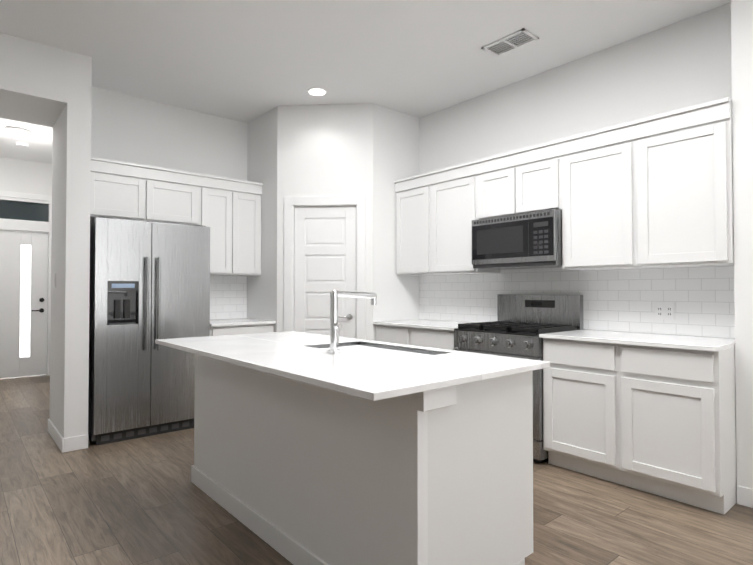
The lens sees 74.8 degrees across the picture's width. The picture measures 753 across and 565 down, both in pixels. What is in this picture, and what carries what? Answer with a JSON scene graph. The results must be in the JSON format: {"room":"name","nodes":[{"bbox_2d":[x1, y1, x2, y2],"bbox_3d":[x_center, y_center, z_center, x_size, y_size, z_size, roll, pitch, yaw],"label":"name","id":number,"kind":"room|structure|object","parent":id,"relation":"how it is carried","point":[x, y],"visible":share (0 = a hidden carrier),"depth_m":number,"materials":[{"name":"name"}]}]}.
{"room":"kitchen","nodes":[
{"label":"kitchen","id":0,"kind":"room"},
{"bbox_2d":[0,157,51,200],"bbox_3d":[-5.295,-0.197,6.663,2.050,3.040,0.160,1,-1,-41],"label":"wall","id":1,"kind":"structure","parent":0,"point":[24,176],"depth_m":6.90,"materials":[{"name":"white paint"}]},
{"bbox_2d":[0,230,47,377],"bbox_3d":[-5.083,0.295,6.792,0.910,2.038,0.098,1,-1,-41],"label":"front door","id":2,"kind":"structure","parent":1,"relation":"in","point":[23,295],"depth_m":6.92,"materials":[{"name":"white wood"}]},
{"bbox_2d":[0,191,51,374],"bbox_3d":[-5.099,0.039,6.815,1.130,2.575,0.178,1,-1,-41],"label":"door frame","id":3,"kind":"structure","parent":1,"relation":"attached to","point":[25,213],"depth_m":6.96,"materials":[{"name":"white wood"}]},
{"bbox_2d":[0,32,91,437],"bbox_3d":[-4.193,-0.263,2.631,4.540,3.040,0.740,1,-1,-41],"label":"wall","id":4,"kind":"structure","parent":0,"point":[44,85],"depth_m":3.77,"materials":[{"name":"white paint"}]},
{"bbox_2d":[48,419,65,452],"bbox_3d":[-2.589,1.227,3.970,0.016,0.105,0.753,1,-1,-41],"label":"baseboard","id":5,"kind":"structure","parent":4,"relation":"attached to","point":[57,437],"depth_m":3.87,"materials":[{"name":"white wood"}]},
{"bbox_2d":[91,86,246,319],"bbox_3d":[-1.561,-0.219,5.292,2.920,3.040,0.120,1,-1,-41],"label":"wall","id":6,"kind":"structure","parent":0,"point":[131,129],"depth_m":4.80,"materials":[{"name":"white paint"}]},
{"bbox_2d":[90,157,262,275],"bbox_3d":[-1.899,-0.554,4.684,1.606,0.950,0.368,1,-1,-41],"label":"upper cabinet","id":7,"kind":"object","parent":6,"relation":"attached to","point":[227,211],"visible":0.75,"depth_m":4.62,"materials":[{"name":"white wood"}]},
{"bbox_2d":[210,276,246,319],"bbox_3d":[-1.652,0.155,5.123,0.649,0.453,0.008,1,-1,-41],"label":"backsplash","id":8,"kind":"structure","parent":6,"relation":"attached to","point":[228,297],"depth_m":5.19,"materials":[{"name":"tile"}]},
{"bbox_2d":[247,103,418,340],"bbox_3d":[-0.478,-0.220,5.264,1.310,3.040,1.330,1,-1,-41],"label":"wall","id":9,"kind":"structure","parent":0,"point":[370,151],"depth_m":4.85,"materials":[{"name":"white paint"}]},
{"bbox_2d":[284,196,365,339],"bbox_3d":[-0.503,0.227,4.844,0.804,2.133,0.128,0,-1,4],"label":"door frame","id":10,"kind":"structure","parent":9,"relation":"attached to","point":[292,203],"depth_m":4.80,"materials":[{"name":"white wood"}]},
{"bbox_2d":[294,206,355,337],"bbox_3d":[-0.503,0.270,4.837,0.453,2.030,0.453,1,-1,-41],"label":"pantry door","id":11,"kind":"structure","parent":9,"relation":"in","point":[325,254],"depth_m":4.83,"materials":[{"name":"white wood"}]},
{"bbox_2d":[0,0,730,163],"bbox_3d":[-1.680,-1.833,2.044,7.760,0.080,12.400,1,-1,-41],"label":"ceiling","id":12,"kind":"structure","parent":0,"point":[246,61],"depth_m":3.65,"materials":[{"name":"white paint"}]},
{"bbox_2d":[5,126,30,138],"bbox_3d":[-4.072,-1.699,5.589,0.240,0.070,0.240,1,-1,-41],"label":"light","id":13,"kind":"object","parent":12,"relation":"attached to","point":[18,132],"visible":1,"depth_m":5.53,"materials":[{"name":"white plastic"}]},
{"bbox_2d":[16,142,28,147],"bbox_3d":[-4.393,-1.708,6.104,0.130,0.034,0.130,1,-1,-41],"label":"smoke detector","id":14,"kind":"object","parent":12,"relation":"attached to","point":[22,144],"visible":1,"depth_m":6.08,"materials":[{"name":"white plastic"}]},
{"bbox_2d":[307,87,326,95],"bbox_3d":[-0.545,-1.748,4.515,0.186,0.008,0.186,1,-1,-41],"label":"recessed light","id":15,"kind":"object","parent":12,"relation":"in","point":[315,91],"visible":1,"depth_m":4.50,"materials":[{"name":"white plastic"}]},
{"bbox_2d":[482,28,538,56],"bbox_3d":[0.981,-1.761,3.623,0.200,0.012,0.360,1,-1,-41],"label":"ceiling vent","id":16,"kind":"object","parent":12,"relation":"in","point":[511,42],"visible":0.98,"depth_m":3.61,"materials":[{"name":"white plastic"}]},
{"bbox_2d":[0,374,752,564],"bbox_3d":[-1.680,1.276,1.992,7.760,0.060,12.400,1,-1,-41],"label":"floor","id":17,"kind":"structure","parent":0,"point":[142,501],"depth_m":2.66,"materials":[{"name":"brown wood"}]},
{"bbox_2d":[88,217,209,444],"bbox_3d":[-2.029,0.387,4.333,0.912,1.797,0.701,1,-1,-41],"label":"refrigerator","id":18,"kind":"object","parent":17,"relation":"on","point":[149,283],"visible":0.98,"depth_m":4.05,"materials":[{"name":"grey metal"}]},
{"bbox_2d":[210,318,275,335],"bbox_3d":[-1.444,0.837,4.868,0.648,0.914,0.645,1,-1,-41],"label":"base cabinet","id":19,"kind":"object","parent":17,"relation":"on","point":[219,327],"visible":0.23,"depth_m":4.67,"materials":[{"name":"white wood"}]},
{"bbox_2d":[191,355,532,564],"bbox_3d":[-0.243,0.811,2.601,0.733,0.890,2.043,1,-1,-41],"label":"kitchen island","id":20,"kind":"object","parent":17,"relation":"on","point":[309,449],"depth_m":1.95,"materials":[{"name":"white wood"}]},
{"bbox_2d":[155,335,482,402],"bbox_3d":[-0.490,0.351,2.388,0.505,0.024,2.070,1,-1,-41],"label":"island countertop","id":21,"kind":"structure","parent":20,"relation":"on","point":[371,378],"depth_m":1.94,"materials":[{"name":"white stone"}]},
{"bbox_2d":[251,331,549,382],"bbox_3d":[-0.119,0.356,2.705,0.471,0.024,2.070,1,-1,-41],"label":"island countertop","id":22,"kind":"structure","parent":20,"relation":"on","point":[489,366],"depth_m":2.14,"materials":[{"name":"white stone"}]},
{"bbox_2d":[327,290,376,352],"bbox_3d":[-0.105,0.187,2.441,0.298,0.304,0.098,1,-1,-41],"label":"faucet","id":23,"kind":"object","parent":22,"relation":"on","point":[335,326],"visible":1,"depth_m":2.36,"materials":[{"name":"silver metal"}]},
{"bbox_2d":[307,339,442,358],"bbox_3d":[-0.019,0.476,2.532,0.401,0.259,0.740,1,-1,-41],"label":"sink","id":24,"kind":"object","parent":22,"relation":"in","point":[384,350],"depth_m":2.66,"materials":[{"name":"silver metal"}]},
{"bbox_2d":[373,319,473,349],"bbox_3d":[0.538,0.832,4.568,0.645,0.914,1.018,1,-1,-41],"label":"base cabinet","id":25,"kind":"object","parent":17,"relation":"on","point":[439,334],"visible":0.17,"depth_m":4.37,"materials":[{"name":"white wood"}]},
{"bbox_2d":[454,294,582,462],"bbox_3d":[1.098,0.688,3.876,0.697,1.180,0.758,1,-1,-41],"label":"range","id":26,"kind":"object","parent":17,"relation":"on","point":[519,326],"visible":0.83,"depth_m":3.80,"materials":[{"name":"silver metal"}]},
{"bbox_2d":[539,329,736,514],"bbox_3d":[1.705,0.809,3.204,0.645,0.914,1.041,1,-1,-41],"label":"base cabinet","id":27,"kind":"object","parent":17,"relation":"on","point":[653,413],"visible":0.98,"depth_m":2.91,"materials":[{"name":"white wood"}]},
{"bbox_2d":[419,0,752,488],"bbox_3d":[2.224,-0.258,2.970,0.430,3.040,8.570,1,-1,-41],"label":"wall","id":28,"kind":"structure","parent":0,"point":[704,57],"depth_m":3.47,"materials":[{"name":"white paint"}]},
{"bbox_2d":[394,97,733,275],"bbox_3d":[1.231,-0.566,3.995,0.368,0.950,2.825,1,-1,-41],"label":"upper cabinet","id":29,"kind":"object","parent":28,"relation":"attached to","point":[655,191],"visible":0.98,"depth_m":3.36,"materials":[{"name":"white wood"}]},
{"bbox_2d":[472,209,561,269],"bbox_3d":[1.201,-0.324,3.981,0.426,0.406,0.758,1,-1,-41],"label":"microwave","id":30,"kind":"object","parent":29,"relation":"attached to","point":[531,240],"visible":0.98,"depth_m":3.79,"materials":[{"name":"silver metal"}]},
{"bbox_2d":[419,266,734,337],"bbox_3d":[1.369,0.023,4.103,0.008,0.684,2.829,1,-1,-41],"label":"backsplash","id":31,"kind":"structure","parent":28,"relation":"attached to","point":[701,298],"depth_m":3.64,"materials":[{"name":"tile"}]},
{"bbox_2d":[655,303,674,319],"bbox_3d":[1.977,0.197,3.377,0.008,0.115,0.120,1,-1,-41],"label":"outlet","id":32,"kind":"object","parent":28,"relation":"attached to","point":[664,311],"visible":1,"depth_m":3.37,"materials":[{"name":"white plastic"}]},
{"bbox_2d":[737,485,752,507],"bbox_3d":[3.448,1.180,1.175,0.013,0.105,4.288,1,-1,-41],"label":"baseboard","id":33,"kind":"structure","parent":28,"relation":"attached to","point":[744,494],"depth_m":2.77,"materials":[{"name":"white wood"}]}
]}

